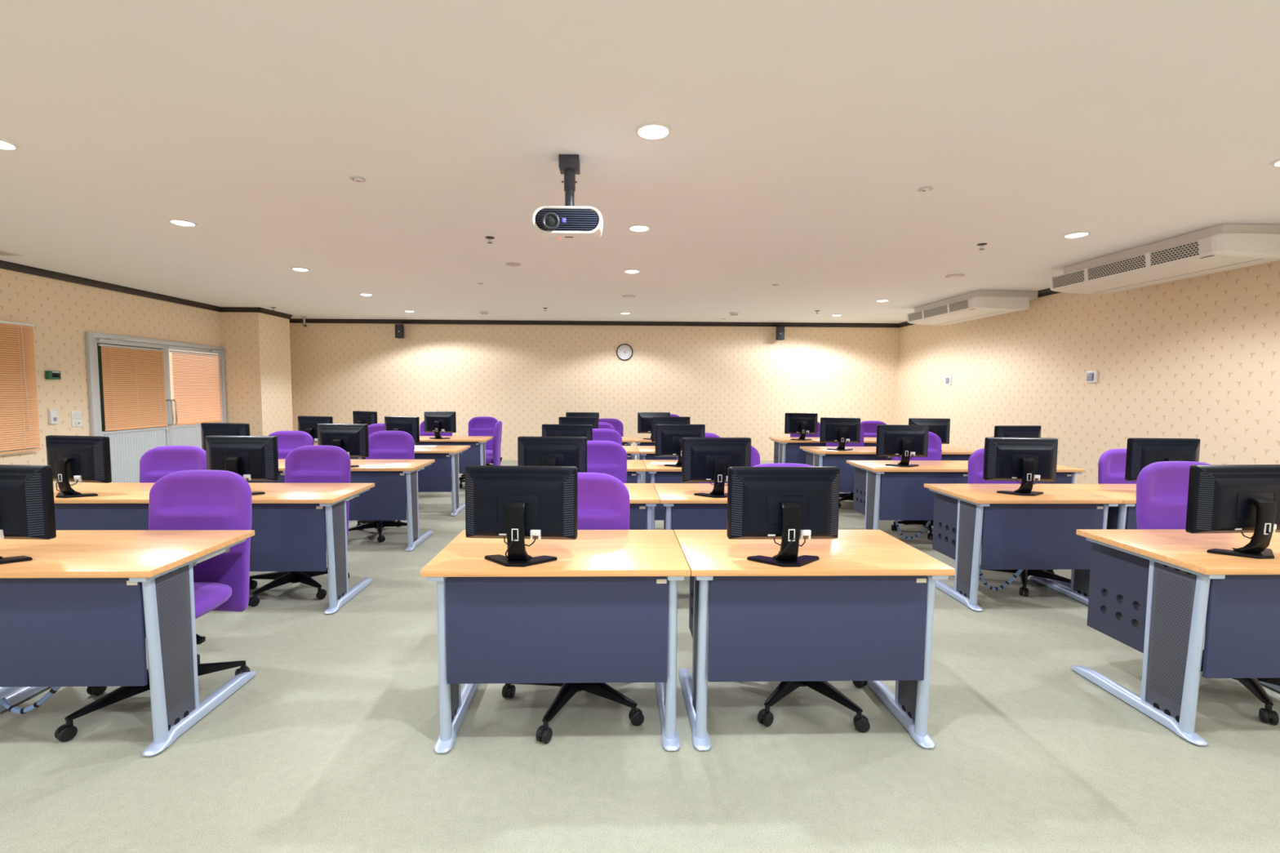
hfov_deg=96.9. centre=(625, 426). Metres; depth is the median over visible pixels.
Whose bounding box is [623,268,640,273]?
recessed light
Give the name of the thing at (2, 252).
ceiling vent
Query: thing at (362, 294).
recessed light
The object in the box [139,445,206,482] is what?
office chair
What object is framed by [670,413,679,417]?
office chair
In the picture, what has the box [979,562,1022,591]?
cable bundle
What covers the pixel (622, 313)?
recessed light
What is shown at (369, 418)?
computer monitor
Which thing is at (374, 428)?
office chair
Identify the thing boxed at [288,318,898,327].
trim
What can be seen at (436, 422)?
computer monitor
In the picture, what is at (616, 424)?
office chair
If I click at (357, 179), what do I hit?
recessed light
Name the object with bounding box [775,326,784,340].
loudspeaker
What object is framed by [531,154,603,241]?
ceiling projector
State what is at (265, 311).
trim
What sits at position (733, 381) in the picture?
wall
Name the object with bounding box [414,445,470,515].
computer desk
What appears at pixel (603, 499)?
office chair
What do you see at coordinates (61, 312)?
wall
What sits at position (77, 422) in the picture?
light switch
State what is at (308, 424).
computer monitor
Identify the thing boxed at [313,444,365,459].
computer desk
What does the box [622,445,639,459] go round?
computer desk
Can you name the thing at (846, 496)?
office chair
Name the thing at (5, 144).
recessed light
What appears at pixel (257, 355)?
wall column
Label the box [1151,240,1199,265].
grille
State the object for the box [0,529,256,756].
computer desk
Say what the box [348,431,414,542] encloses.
office chair
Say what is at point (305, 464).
office chair
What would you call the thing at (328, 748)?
floor
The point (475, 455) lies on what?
computer desk
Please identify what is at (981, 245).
sprinkler
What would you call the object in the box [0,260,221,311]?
trim
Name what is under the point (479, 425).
office chair
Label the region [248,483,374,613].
computer desk
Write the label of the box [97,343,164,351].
blind
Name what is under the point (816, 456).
computer desk
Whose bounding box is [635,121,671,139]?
recessed light
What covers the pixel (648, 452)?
computer desk
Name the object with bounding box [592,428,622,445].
office chair
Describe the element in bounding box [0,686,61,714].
cable bundle
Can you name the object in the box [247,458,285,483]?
computer desk
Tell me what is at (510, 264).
ceiling disc
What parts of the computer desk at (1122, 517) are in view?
perforated panel, modesty panel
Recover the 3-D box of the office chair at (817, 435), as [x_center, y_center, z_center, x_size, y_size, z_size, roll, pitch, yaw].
[2.880,0.404,8.681,0.659,0.992,0.735,0,4,-1]
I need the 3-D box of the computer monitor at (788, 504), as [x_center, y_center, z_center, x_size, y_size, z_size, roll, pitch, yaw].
[0.653,0.360,2.283,0.460,0.380,0.144,0,4,-2]
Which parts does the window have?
pane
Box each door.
[93,337,173,482]
[165,345,226,448]
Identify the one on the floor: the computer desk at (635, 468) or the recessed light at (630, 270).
the computer desk at (635, 468)
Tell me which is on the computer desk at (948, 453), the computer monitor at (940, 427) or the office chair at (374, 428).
the computer monitor at (940, 427)
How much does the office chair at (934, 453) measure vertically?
1.018 m
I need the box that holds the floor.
[0,460,1279,852]
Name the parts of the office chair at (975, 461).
backrest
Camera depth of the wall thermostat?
6.82 m
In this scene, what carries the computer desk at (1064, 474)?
on the floor
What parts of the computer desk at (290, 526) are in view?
modesty panel, perforated panel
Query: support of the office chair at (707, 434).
on the floor
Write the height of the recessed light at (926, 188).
0.020 m
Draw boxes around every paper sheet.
[414,445,435,447]
[648,461,676,465]
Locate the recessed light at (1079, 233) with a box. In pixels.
[1062,231,1091,238]
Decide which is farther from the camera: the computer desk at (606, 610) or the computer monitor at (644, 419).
the computer monitor at (644, 419)
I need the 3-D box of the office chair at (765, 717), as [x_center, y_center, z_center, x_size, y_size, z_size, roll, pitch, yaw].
[0.852,0.744,2.705,0.667,1.060,0.708,0,4,-1]
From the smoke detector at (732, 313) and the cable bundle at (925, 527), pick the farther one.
the smoke detector at (732, 313)
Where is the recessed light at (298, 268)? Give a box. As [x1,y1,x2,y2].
[290,266,310,271]
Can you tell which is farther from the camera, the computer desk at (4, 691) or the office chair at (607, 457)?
the office chair at (607, 457)
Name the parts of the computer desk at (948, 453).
modesty panel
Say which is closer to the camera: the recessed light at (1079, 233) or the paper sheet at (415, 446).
the recessed light at (1079, 233)
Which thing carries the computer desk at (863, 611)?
on the floor
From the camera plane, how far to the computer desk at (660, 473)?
5.08 m
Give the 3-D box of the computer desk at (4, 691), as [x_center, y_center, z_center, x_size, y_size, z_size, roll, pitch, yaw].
[-3.372,0.895,2.468,1.039,0.750,0.672,0,4,-1]
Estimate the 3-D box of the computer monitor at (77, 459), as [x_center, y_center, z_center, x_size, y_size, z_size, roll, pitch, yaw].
[-3.532,0.254,3.601,0.460,0.380,0.144,1,4,10]
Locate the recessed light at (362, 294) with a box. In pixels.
[358,293,373,295]
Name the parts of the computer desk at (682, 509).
modesty panel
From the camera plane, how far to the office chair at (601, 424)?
7.47 m
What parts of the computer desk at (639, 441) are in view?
modesty panel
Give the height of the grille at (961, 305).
0.116 m
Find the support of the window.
in the wall at (61, 312)
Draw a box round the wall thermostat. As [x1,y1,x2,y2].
[48,408,57,424]
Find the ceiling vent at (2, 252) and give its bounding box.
[0,249,23,255]
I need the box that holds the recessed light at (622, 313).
[619,311,631,314]
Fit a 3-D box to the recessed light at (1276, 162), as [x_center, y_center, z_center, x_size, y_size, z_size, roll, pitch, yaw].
[3.967,-1.574,3.356,0.200,0.022,0.200,0,4,-1]
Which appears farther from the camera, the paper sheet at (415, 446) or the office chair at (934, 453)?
the paper sheet at (415, 446)
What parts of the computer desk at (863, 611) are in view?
panel, perforated panel, modesty panel, perforated panel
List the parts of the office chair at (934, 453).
backrest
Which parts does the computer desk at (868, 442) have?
modesty panel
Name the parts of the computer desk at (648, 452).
modesty panel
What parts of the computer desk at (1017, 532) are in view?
panel, perforated panel, modesty panel, perforated panel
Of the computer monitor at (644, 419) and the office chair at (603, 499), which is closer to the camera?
the office chair at (603, 499)
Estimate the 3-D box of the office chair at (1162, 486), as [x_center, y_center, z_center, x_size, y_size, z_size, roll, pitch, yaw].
[2.984,0.744,2.774,0.670,1.073,0.710,0,4,-1]
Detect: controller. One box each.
[945,376,951,385]
[1086,370,1097,382]
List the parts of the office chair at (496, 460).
seat, backrest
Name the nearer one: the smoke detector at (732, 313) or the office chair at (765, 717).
the office chair at (765, 717)
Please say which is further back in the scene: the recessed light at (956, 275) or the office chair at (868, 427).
the office chair at (868, 427)
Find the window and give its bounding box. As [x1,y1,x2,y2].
[0,324,39,452]
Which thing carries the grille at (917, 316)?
attached to the air conditioner at (977, 304)
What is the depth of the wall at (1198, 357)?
6.62 m
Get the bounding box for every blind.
[0,320,41,453]
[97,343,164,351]
[169,350,220,355]
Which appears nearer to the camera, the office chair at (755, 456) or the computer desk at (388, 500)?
the office chair at (755, 456)
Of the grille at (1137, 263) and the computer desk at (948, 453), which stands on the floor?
the computer desk at (948, 453)
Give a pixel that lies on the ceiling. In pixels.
(805, 135)
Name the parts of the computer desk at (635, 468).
modesty panel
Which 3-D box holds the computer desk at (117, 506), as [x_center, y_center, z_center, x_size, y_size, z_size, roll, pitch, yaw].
[-3.405,0.804,3.873,1.039,0.750,0.672,0,4,-1]
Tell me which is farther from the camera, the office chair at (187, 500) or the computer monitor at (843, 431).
the computer monitor at (843, 431)
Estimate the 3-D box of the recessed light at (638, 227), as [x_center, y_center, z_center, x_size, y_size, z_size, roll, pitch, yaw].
[0.119,-1.689,4.838,0.200,0.022,0.200,0,4,-1]
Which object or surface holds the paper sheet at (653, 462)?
on the computer desk at (660, 473)
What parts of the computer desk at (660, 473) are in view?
modesty panel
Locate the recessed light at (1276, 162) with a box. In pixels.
[1270,158,1279,166]
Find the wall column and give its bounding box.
[220,311,293,435]
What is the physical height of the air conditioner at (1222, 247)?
0.274 m
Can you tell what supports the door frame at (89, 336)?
attached to the wall at (61, 312)
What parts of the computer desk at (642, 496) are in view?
modesty panel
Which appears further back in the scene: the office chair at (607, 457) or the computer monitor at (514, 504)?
the office chair at (607, 457)
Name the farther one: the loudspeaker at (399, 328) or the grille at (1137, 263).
the loudspeaker at (399, 328)
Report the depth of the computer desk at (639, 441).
7.89 m
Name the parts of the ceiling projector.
casing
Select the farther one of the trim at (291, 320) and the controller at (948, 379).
the trim at (291, 320)
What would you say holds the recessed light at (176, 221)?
in the ceiling
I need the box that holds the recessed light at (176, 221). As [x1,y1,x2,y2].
[167,218,197,226]
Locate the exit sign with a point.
(49, 375)
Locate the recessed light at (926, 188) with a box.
[917,186,933,192]
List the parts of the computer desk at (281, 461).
modesty panel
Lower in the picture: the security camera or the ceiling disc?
the security camera
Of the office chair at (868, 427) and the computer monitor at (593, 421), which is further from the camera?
the office chair at (868, 427)
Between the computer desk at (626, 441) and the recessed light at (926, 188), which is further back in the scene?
the computer desk at (626, 441)
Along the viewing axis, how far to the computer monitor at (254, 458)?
3.67 m
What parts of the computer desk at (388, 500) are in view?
modesty panel, perforated panel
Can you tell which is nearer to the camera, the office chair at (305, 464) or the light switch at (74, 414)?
the office chair at (305, 464)
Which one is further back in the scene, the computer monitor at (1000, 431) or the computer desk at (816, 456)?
the computer desk at (816, 456)
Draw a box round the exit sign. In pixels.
[44,370,61,379]
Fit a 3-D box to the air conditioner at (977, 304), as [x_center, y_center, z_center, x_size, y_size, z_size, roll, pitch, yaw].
[5.175,-1.777,8.601,0.906,0.274,1.855,0,4,-1]
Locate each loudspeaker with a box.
[395,324,404,338]
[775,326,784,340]
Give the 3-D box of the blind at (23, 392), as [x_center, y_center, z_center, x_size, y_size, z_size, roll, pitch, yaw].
[-6.828,-0.406,5.839,0.053,1.460,1.525,0,4,-1]
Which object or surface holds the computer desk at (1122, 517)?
on the floor
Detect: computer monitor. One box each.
[0,464,56,564]
[45,435,111,497]
[200,422,249,450]
[205,435,279,495]
[297,415,333,444]
[317,423,368,466]
[352,410,377,425]
[384,416,419,443]
[424,411,456,439]
[464,465,577,567]
[517,436,586,472]
[542,424,592,440]
[558,417,598,428]
[565,412,599,422]
[637,412,670,439]
[651,417,690,442]
[655,424,705,466]
[681,437,751,497]
[726,466,839,567]
[784,413,817,440]
[819,417,860,450]
[875,424,928,466]
[908,417,950,451]
[982,437,1057,496]
[994,425,1041,437]
[1124,437,1200,480]
[1185,464,1279,559]
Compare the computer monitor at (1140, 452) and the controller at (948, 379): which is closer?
the computer monitor at (1140, 452)
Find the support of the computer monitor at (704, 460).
on the computer desk at (682, 509)
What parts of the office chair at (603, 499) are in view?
backrest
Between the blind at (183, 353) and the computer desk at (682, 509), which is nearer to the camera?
the computer desk at (682, 509)
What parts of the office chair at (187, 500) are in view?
seat, backrest, height lever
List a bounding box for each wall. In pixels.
[0,268,221,488]
[289,323,899,460]
[895,260,1279,533]
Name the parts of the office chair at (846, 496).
backrest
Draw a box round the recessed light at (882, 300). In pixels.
[875,298,889,302]
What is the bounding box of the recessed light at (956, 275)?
[945,273,964,277]
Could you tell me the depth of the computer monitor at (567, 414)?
7.85 m
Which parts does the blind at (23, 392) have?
rail, ladder cord, pull cord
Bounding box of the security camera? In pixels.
[301,315,306,327]
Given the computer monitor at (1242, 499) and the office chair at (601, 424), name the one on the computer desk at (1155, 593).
the computer monitor at (1242, 499)
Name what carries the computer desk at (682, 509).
on the floor
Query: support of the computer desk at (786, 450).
on the floor
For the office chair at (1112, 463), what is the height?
0.990 m
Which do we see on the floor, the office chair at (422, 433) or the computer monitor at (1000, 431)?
the office chair at (422, 433)
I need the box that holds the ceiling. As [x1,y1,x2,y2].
[0,0,1279,323]
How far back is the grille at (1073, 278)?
6.13 m
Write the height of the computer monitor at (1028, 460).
0.380 m
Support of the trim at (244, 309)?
attached to the wall at (61, 312)
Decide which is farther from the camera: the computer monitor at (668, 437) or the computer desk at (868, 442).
the computer desk at (868, 442)
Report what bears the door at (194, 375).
in the wall at (61, 312)
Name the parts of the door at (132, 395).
glass pane, ribbed panel, ladder cord, rail, pull handle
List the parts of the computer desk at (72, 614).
modesty panel, perforated panel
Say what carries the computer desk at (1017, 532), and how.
on the floor
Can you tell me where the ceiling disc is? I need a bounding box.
[505,262,520,266]
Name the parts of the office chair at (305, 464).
backrest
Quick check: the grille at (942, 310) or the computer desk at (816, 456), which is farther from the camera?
the grille at (942, 310)
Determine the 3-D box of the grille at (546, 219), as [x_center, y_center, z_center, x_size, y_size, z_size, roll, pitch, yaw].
[-0.332,-1.178,3.230,0.362,0.122,0.008,0,4,-1]
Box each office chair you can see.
[54,470,251,742]
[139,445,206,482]
[248,445,351,606]
[267,431,313,458]
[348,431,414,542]
[368,423,384,435]
[419,420,452,435]
[458,416,497,480]
[458,421,502,488]
[502,472,644,743]
[586,440,626,483]
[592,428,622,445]
[598,422,615,431]
[599,418,623,436]
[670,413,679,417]
[676,432,719,460]
[698,445,759,483]
[752,462,870,733]
[790,421,820,437]
[826,427,863,507]
[860,420,886,437]
[891,431,941,539]
[968,448,1071,596]
[1097,448,1136,484]
[1136,461,1279,725]
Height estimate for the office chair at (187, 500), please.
1.018 m
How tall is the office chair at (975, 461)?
0.988 m
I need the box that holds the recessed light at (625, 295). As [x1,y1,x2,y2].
[622,294,635,297]
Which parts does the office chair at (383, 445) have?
backrest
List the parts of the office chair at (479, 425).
backrest, seat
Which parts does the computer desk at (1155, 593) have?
panel, perforated panel, modesty panel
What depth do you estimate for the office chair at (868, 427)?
8.93 m
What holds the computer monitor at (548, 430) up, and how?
on the computer desk at (635, 468)
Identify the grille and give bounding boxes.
[395,324,402,337]
[535,208,599,231]
[908,311,922,321]
[924,304,947,317]
[949,299,968,311]
[1053,270,1084,288]
[1088,253,1146,279]
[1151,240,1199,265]
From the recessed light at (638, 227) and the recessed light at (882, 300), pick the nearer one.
the recessed light at (638, 227)
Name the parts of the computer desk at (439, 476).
modesty panel, perforated panel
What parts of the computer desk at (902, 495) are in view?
panel, perforated panel, modesty panel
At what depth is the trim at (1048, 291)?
7.71 m
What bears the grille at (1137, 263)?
attached to the air conditioner at (1222, 247)
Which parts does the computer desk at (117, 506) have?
modesty panel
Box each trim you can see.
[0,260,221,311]
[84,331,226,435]
[220,306,262,312]
[256,307,292,319]
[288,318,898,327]
[897,288,1060,327]
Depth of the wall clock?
11.51 m
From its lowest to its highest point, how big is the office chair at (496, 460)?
0.963 m
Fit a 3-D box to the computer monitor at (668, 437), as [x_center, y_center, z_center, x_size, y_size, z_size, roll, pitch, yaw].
[0.510,0.174,5.165,0.460,0.380,0.144,0,4,-5]
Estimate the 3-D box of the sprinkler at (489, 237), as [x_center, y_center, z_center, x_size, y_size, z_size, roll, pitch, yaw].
[-1.238,-1.704,5.181,0.084,0.050,0.084,0,4,-1]
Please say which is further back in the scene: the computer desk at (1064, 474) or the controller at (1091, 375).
the controller at (1091, 375)
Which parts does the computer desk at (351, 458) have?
modesty panel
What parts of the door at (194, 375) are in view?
pull handle, ribbed panel, glass pane, ladder cord, rail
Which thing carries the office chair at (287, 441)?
on the floor
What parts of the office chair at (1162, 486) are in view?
backrest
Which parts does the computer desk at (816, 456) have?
panel, perforated panel, modesty panel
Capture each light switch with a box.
[71,410,81,418]
[71,418,82,426]
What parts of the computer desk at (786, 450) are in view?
panel, perforated panel, modesty panel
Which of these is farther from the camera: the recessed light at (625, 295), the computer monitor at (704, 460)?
the recessed light at (625, 295)
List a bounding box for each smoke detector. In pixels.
[480,311,489,315]
[728,311,738,315]
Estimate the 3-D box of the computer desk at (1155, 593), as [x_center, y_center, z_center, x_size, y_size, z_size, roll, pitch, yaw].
[2.771,0.917,2.614,0.957,0.750,0.672,0,4,-1]
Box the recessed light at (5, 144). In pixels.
[0,137,19,150]
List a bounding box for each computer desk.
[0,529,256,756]
[0,687,21,697]
[53,482,155,530]
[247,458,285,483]
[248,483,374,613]
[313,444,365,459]
[325,459,435,551]
[414,435,493,473]
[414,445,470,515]
[420,529,690,753]
[621,436,634,445]
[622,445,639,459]
[623,483,659,529]
[626,459,646,483]
[632,436,655,474]
[636,445,676,483]
[642,459,698,529]
[653,483,727,530]
[673,529,955,751]
[768,436,844,493]
[800,446,893,511]
[846,460,968,533]
[847,437,876,493]
[879,446,975,506]
[924,484,1123,611]
[941,460,1085,484]
[1048,484,1137,588]
[1071,529,1279,746]
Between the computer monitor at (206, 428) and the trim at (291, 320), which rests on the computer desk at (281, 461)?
the computer monitor at (206, 428)
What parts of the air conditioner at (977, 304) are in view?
casing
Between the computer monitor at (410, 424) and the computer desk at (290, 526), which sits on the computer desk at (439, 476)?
the computer monitor at (410, 424)
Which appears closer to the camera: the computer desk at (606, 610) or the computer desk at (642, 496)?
the computer desk at (606, 610)
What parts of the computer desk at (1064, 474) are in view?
modesty panel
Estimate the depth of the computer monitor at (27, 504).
2.23 m
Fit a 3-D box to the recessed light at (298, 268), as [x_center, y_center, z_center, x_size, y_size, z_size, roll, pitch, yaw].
[-3.772,-1.820,6.579,0.200,0.022,0.200,0,4,-1]
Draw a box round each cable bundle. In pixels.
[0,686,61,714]
[894,520,931,538]
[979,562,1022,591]
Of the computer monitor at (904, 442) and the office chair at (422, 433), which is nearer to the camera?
the computer monitor at (904, 442)
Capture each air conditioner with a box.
[906,290,1038,324]
[1049,223,1279,293]
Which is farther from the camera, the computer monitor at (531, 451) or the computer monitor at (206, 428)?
the computer monitor at (206, 428)
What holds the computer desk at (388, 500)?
on the floor
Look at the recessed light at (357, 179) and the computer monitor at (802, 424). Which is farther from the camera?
the computer monitor at (802, 424)
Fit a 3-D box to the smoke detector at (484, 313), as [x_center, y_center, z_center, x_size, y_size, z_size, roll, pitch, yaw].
[-2.507,-2.023,10.100,0.170,0.056,0.170,0,4,-1]
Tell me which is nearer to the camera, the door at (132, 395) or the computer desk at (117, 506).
the computer desk at (117, 506)
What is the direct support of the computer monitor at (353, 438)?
on the computer desk at (388, 500)
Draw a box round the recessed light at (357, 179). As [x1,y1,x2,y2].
[349,175,366,182]
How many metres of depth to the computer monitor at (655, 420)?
6.66 m
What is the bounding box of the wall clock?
[616,343,632,360]
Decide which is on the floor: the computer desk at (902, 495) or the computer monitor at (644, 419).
the computer desk at (902, 495)
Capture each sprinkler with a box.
[484,235,494,243]
[977,243,986,249]
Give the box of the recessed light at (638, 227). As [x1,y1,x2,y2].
[627,223,650,231]

